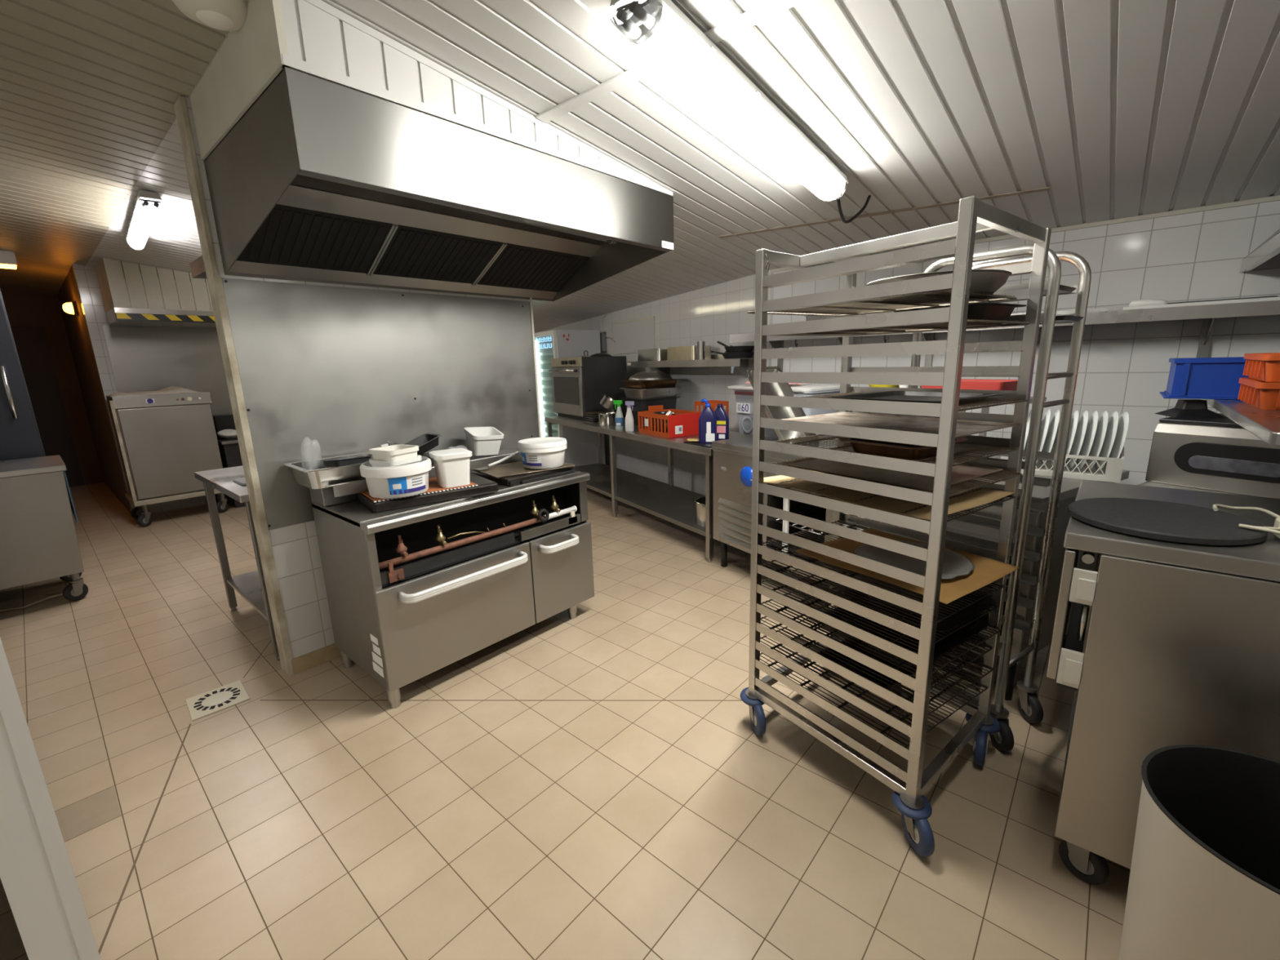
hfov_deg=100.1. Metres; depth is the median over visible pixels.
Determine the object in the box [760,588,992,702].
grid
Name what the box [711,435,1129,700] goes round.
counter cabinet
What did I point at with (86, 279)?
wall
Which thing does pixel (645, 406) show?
crate
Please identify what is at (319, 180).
range hood
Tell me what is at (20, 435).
door
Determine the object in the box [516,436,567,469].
plastic bucket
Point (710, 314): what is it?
wall
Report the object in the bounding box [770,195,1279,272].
trim
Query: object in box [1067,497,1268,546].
disc
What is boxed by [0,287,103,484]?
wall
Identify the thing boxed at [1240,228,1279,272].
hood
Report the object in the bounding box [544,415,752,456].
countertop
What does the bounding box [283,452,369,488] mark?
steel pan
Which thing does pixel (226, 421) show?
box
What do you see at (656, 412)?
pot
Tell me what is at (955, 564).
round plate
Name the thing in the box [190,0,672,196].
wall panel
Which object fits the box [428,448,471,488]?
tub
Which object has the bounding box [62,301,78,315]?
lamp
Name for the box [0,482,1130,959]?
floor
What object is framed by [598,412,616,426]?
steel pot
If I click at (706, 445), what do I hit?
board
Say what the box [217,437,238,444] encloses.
countertop
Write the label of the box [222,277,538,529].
panel
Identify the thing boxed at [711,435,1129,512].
countertop
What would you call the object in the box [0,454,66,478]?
countertop
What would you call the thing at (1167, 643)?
base cabinet
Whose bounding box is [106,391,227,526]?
cabinet
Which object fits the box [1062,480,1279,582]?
countertop
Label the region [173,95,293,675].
trim
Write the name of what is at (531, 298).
trim
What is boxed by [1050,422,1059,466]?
plate
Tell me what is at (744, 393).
clear bin
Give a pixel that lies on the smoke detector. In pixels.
(230, 15)
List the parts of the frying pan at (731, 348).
handle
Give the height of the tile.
0.001 m
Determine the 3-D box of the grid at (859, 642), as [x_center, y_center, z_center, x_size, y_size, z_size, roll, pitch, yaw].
[0.827,0.487,1.912,0.510,0.009,0.624,-10,15,-33]
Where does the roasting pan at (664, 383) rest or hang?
on the roasting pan at (669, 392)
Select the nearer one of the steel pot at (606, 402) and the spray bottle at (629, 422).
the spray bottle at (629, 422)
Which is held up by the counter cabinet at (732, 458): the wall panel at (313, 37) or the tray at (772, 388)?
the tray at (772, 388)
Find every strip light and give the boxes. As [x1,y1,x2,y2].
[125,190,161,249]
[608,0,848,201]
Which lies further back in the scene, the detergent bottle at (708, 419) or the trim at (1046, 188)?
the detergent bottle at (708, 419)
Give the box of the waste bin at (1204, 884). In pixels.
[1118,744,1279,959]
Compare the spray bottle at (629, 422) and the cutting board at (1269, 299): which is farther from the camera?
the spray bottle at (629, 422)
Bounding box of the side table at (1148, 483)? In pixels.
[1137,480,1253,496]
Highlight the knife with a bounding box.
[1128,295,1278,306]
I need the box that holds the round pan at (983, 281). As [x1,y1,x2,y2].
[865,269,1012,294]
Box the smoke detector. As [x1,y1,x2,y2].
[171,0,247,31]
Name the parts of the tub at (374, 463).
square tub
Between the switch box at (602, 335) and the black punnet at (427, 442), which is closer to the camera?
the black punnet at (427, 442)
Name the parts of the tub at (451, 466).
lid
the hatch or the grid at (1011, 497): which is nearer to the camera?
the grid at (1011, 497)
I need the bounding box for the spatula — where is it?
[474,451,519,470]
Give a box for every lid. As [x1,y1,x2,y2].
[573,350,591,357]
[590,352,611,356]
[628,370,671,380]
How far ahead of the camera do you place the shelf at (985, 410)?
2.73 m
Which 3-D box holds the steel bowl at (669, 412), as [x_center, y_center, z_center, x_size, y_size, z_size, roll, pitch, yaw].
[0.247,-0.504,4.222,0.105,0.101,0.093,-2,12,-2]
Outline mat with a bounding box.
[324,476,477,502]
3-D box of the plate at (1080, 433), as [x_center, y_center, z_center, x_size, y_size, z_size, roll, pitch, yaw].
[1.926,-0.177,2.366,0.042,0.258,0.260,6,15,32]
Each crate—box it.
[637,404,701,438]
[644,404,658,426]
[694,400,728,417]
[920,378,1017,391]
[1159,356,1248,399]
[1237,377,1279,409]
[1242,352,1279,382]
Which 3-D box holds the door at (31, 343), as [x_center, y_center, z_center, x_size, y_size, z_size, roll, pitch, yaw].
[-7.896,-0.820,6.530,0.035,2.050,1.240,9,16,40]
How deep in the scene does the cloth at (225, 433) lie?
5.66 m
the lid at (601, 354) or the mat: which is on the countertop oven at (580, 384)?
the lid at (601, 354)
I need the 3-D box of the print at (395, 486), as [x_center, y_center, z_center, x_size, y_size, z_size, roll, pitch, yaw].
[-1.002,0.027,2.214,0.033,0.022,0.003,-6,13,-21]
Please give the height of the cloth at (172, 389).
0.072 m
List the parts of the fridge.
pane, door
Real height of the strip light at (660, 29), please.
0.258 m
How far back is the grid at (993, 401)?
1.59 m
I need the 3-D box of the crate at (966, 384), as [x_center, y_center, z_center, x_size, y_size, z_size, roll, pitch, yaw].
[1.647,-0.455,2.668,0.250,0.080,0.400,-9,14,-30]
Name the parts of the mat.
steel bracket, perforated strip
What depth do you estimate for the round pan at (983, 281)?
1.45 m
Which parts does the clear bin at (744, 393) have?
lid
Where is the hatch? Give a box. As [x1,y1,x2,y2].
[611,315,655,355]
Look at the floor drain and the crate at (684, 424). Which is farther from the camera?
the crate at (684, 424)
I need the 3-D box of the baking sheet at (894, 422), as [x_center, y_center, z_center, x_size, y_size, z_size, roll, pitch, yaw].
[0.796,-0.186,1.781,0.505,0.008,0.630,-10,15,-33]
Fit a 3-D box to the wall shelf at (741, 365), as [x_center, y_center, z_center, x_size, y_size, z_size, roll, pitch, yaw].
[0.434,-1.040,4.920,0.298,0.200,1.750,-9,14,-30]
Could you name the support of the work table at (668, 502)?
on the floor
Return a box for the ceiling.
[0,0,1279,333]
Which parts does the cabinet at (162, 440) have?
trolley post, knob, door, trolley frame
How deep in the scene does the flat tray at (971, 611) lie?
1.76 m
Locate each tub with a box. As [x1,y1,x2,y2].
[368,444,421,466]
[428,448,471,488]
[463,426,503,455]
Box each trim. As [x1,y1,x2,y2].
[98,640,742,953]
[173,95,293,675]
[528,297,541,437]
[719,186,1050,238]
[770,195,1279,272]
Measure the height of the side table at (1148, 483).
0.877 m
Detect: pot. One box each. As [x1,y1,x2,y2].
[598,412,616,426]
[600,395,617,411]
[653,411,674,431]
[694,496,706,527]
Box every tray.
[320,455,372,467]
[746,366,816,444]
[825,601,987,659]
[831,391,1001,403]
[842,578,995,631]
[1039,315,1084,324]
[1043,284,1076,295]
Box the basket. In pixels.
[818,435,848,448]
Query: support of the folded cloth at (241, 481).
on the prep table at (251, 586)
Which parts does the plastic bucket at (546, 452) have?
lid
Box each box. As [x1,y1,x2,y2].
[212,413,237,439]
[600,313,615,351]
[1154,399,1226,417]
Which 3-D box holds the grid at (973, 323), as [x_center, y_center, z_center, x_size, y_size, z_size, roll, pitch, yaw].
[0.782,-0.485,1.723,0.510,0.009,0.624,-10,15,-33]
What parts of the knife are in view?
handle, blade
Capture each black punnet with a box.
[404,432,440,455]
[420,451,433,464]
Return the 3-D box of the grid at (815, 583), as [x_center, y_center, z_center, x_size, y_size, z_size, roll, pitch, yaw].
[0.817,0.336,1.888,0.510,0.009,0.624,-10,15,-33]
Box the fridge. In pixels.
[534,329,605,466]
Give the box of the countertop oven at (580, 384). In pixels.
[548,355,626,421]
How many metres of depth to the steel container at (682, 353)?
4.77 m
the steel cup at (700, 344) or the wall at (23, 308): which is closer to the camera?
the steel cup at (700, 344)
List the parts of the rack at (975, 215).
post, rail, rail, rail, post, rail, post, rail, rail, rail, post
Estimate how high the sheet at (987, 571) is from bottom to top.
0.015 m
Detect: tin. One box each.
[817,635,916,687]
[839,436,968,459]
[893,302,1026,320]
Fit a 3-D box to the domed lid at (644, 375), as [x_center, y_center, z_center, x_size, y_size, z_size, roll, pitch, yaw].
[0.097,-0.989,5.074,0.432,0.082,0.376,-9,14,-30]
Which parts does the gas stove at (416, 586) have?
leg, leg, frame, door, gas rail, handle, handle, rail, door, leg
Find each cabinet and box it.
[0,454,88,600]
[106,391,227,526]
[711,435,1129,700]
[1046,480,1279,884]
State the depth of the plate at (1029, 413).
2.40 m
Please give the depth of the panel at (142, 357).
5.56 m
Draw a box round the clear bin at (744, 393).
[727,384,839,439]
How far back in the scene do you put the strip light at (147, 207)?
3.22 m
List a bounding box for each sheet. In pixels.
[474,461,575,478]
[750,470,1014,520]
[781,411,1019,437]
[782,449,1003,490]
[795,527,1019,604]
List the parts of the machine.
lid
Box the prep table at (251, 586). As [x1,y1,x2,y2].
[194,466,279,660]
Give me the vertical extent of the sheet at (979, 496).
0.017 m
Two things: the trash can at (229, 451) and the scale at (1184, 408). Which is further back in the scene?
the trash can at (229, 451)
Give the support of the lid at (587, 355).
on the countertop oven at (580, 384)
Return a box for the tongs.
[1212,503,1279,538]
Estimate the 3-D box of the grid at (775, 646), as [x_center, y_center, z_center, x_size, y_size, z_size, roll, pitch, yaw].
[0.826,0.634,1.953,0.510,0.009,0.624,-10,15,-33]
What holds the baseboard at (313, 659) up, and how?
attached to the wall at (295, 548)
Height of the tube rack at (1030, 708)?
1.730 m
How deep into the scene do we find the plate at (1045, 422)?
2.37 m
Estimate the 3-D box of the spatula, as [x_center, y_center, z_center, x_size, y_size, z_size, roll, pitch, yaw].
[-0.773,-0.108,2.928,0.050,0.061,0.282,8,16,36]
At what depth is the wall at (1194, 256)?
2.86 m
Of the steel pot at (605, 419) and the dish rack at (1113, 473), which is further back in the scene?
the steel pot at (605, 419)
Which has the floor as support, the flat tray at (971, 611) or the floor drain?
the floor drain
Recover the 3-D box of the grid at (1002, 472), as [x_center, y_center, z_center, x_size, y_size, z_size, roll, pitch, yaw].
[0.812,-0.034,1.798,0.510,0.009,0.624,-10,15,-33]
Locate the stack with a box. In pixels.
[585,411,602,422]
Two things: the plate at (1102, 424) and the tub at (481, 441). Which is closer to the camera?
the plate at (1102, 424)
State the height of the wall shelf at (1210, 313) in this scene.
0.400 m
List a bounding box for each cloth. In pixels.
[106,386,199,397]
[217,429,237,439]
[232,477,246,486]
[686,438,698,441]
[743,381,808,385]
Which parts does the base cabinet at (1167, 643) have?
door, door sill, panel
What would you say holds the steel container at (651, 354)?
on the wall shelf at (741, 365)
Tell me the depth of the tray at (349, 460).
2.38 m
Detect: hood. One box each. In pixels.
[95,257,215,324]
[204,66,674,301]
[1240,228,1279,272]
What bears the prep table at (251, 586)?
on the floor
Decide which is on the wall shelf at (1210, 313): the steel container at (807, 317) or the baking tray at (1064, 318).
the steel container at (807, 317)
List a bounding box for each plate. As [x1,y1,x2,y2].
[854,539,974,578]
[1023,408,1031,448]
[1035,409,1050,463]
[1041,409,1059,466]
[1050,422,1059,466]
[1065,410,1078,462]
[1067,410,1088,468]
[1076,410,1097,469]
[1086,411,1107,470]
[1095,411,1118,471]
[1105,411,1128,469]
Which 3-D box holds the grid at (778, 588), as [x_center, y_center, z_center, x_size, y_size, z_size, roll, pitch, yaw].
[0.814,0.409,1.912,0.510,0.009,0.624,-10,15,-33]
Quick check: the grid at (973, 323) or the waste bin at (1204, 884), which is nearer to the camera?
the waste bin at (1204, 884)
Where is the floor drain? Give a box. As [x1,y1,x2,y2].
[185,680,249,720]
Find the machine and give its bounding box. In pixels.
[1145,413,1279,498]
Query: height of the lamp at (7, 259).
0.135 m
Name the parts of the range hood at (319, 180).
filter rail, filter frame, filter rail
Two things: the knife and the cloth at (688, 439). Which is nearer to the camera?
the knife
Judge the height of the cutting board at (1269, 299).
0.016 m
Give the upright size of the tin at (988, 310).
0.045 m
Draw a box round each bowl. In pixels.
[665,409,675,415]
[868,384,898,387]
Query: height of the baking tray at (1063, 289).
0.013 m
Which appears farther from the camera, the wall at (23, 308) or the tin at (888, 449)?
the wall at (23, 308)
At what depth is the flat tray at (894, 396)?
1.73 m
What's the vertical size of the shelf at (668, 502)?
0.034 m
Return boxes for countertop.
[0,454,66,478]
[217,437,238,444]
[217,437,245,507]
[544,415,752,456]
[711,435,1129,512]
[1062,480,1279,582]
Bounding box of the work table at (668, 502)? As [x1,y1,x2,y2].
[544,415,752,562]
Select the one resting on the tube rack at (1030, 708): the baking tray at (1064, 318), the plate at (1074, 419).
the baking tray at (1064, 318)
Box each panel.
[102,324,232,415]
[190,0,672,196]
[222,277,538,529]
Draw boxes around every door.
[0,288,45,461]
[10,325,84,487]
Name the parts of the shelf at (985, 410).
post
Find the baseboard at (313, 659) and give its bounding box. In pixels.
[291,643,341,674]
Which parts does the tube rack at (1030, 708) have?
tube frame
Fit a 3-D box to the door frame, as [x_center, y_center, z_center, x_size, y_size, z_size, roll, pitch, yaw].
[-2.170,-0.219,1.566,3.081,2.548,0.066,7,15,36]
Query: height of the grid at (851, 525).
0.009 m
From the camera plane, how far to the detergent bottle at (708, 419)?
3.74 m
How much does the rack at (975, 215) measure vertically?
1.749 m
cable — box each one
[0,592,62,611]
[836,195,871,223]
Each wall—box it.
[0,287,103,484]
[57,266,131,512]
[71,263,220,513]
[184,96,528,658]
[536,270,773,495]
[767,195,1279,484]
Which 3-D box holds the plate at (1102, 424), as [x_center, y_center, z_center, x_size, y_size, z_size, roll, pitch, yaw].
[1.974,-0.170,2.324,0.042,0.258,0.260,6,15,32]
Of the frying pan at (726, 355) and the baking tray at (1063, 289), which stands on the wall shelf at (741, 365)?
the frying pan at (726, 355)
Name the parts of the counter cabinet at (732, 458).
machine panel, rail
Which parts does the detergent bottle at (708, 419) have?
spout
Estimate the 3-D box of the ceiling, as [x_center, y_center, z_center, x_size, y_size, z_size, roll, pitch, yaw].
[-1.979,-1.871,4.834,12.507,0.956,8.000,9,16,40]
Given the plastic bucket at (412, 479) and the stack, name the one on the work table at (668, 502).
the stack
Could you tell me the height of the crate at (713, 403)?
0.250 m
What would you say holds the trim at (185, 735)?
in the floor
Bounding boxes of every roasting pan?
[618,378,680,388]
[620,386,681,399]
[622,396,680,426]
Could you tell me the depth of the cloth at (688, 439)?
3.84 m
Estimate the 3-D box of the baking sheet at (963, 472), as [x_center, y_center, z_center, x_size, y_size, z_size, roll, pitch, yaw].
[0.825,-0.043,1.794,0.440,0.008,0.530,-10,15,-33]
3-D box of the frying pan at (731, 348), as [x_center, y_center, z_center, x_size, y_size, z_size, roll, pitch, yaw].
[0.755,-1.091,4.378,0.240,0.101,0.426,-7,14,-24]
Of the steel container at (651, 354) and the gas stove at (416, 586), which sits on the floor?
the gas stove at (416, 586)
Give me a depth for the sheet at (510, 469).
2.83 m
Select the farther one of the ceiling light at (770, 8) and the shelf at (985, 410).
the shelf at (985, 410)
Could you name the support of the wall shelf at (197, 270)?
attached to the wall at (295, 548)
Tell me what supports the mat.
on the gas stove at (416, 586)
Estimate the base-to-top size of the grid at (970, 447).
0.009 m
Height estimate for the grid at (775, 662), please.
0.009 m
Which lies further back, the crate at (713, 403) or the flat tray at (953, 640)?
the crate at (713, 403)
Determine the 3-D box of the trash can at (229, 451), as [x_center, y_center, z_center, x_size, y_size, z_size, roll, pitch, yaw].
[-4.284,-0.136,6.042,0.520,0.720,0.690,9,16,40]
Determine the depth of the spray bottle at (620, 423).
4.74 m
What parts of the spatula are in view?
blade, handle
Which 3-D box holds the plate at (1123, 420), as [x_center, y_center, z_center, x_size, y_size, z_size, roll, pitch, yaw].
[2.023,-0.162,2.283,0.042,0.258,0.260,6,15,32]
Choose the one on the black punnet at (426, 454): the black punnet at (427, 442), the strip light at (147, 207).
the black punnet at (427, 442)
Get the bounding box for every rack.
[740,195,1051,857]
[888,244,1091,751]
[1000,445,1124,482]
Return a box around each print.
[392,484,401,489]
[741,404,748,411]
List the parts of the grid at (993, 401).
frame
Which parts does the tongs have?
cord, cord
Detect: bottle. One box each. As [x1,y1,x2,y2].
[613,400,624,429]
[625,400,634,431]
[698,398,716,443]
[714,404,728,440]
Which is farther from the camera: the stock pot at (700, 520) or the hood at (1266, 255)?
the stock pot at (700, 520)
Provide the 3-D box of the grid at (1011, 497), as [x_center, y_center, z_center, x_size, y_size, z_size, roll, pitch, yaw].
[0.808,0.039,1.822,0.510,0.009,0.624,-10,15,-33]
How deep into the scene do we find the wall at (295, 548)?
2.53 m
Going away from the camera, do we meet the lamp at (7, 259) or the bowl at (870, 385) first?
the bowl at (870, 385)
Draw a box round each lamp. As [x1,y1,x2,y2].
[0,250,17,269]
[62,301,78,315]
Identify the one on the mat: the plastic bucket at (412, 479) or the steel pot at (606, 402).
the plastic bucket at (412, 479)
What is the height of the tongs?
0.052 m
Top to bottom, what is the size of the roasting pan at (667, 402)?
0.245 m
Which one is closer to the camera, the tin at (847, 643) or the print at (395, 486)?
the tin at (847, 643)
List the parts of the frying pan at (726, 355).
handle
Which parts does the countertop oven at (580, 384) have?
handle, control panel, door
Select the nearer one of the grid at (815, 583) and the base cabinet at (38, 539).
the grid at (815, 583)
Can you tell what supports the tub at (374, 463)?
in the plastic bucket at (412, 479)
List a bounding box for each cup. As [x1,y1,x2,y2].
[697,341,705,359]
[898,385,909,387]
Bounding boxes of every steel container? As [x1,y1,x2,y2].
[635,348,667,361]
[665,345,711,360]
[804,314,844,320]
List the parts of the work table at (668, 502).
leg, leg, leg, leg, leg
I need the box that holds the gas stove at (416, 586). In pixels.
[309,447,594,708]
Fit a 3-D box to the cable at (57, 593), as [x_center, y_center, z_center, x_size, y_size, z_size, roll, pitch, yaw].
[-3.894,0.778,3.425,0.151,0.030,0.344,1,13,14]
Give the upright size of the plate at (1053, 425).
0.258 m
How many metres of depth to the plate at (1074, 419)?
2.30 m
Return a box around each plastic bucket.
[359,456,431,498]
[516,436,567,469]
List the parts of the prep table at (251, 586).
leg, leg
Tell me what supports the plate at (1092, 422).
in the dish rack at (1113, 473)
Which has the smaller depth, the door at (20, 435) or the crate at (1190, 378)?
the crate at (1190, 378)
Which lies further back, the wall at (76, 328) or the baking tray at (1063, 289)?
the wall at (76, 328)
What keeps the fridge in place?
on the floor
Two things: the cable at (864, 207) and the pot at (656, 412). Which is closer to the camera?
the cable at (864, 207)
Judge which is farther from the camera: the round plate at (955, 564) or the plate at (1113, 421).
the plate at (1113, 421)
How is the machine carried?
on the side table at (1148, 483)
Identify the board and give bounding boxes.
[683,440,711,447]
[1123,297,1279,310]
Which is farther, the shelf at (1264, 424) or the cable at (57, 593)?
the cable at (57, 593)
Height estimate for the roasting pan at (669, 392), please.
0.092 m
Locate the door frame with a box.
[0,637,101,959]
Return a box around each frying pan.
[711,351,754,359]
[716,341,754,352]
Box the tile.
[54,786,120,841]
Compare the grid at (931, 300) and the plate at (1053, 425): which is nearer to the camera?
the grid at (931, 300)
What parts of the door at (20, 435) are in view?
handle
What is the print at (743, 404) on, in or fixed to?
attached to the clear bin at (744, 393)
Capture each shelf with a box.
[189,255,207,279]
[226,569,267,620]
[573,462,713,538]
[627,352,754,377]
[729,296,1279,377]
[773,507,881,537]
[837,392,1046,456]
[1203,399,1279,446]
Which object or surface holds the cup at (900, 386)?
on the shelf at (985, 410)
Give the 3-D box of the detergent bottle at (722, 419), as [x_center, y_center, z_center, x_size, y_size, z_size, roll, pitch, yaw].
[0.569,-0.407,3.824,0.125,0.265,0.069,3,13,20]
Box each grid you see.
[746,290,1017,316]
[760,574,1002,678]
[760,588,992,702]
[760,605,993,726]
[760,626,987,748]
[761,551,1004,628]
[761,560,998,653]
[762,520,923,602]
[767,483,1015,521]
[773,434,1017,466]
[773,449,1022,497]
[777,319,1029,335]
[804,392,1027,411]

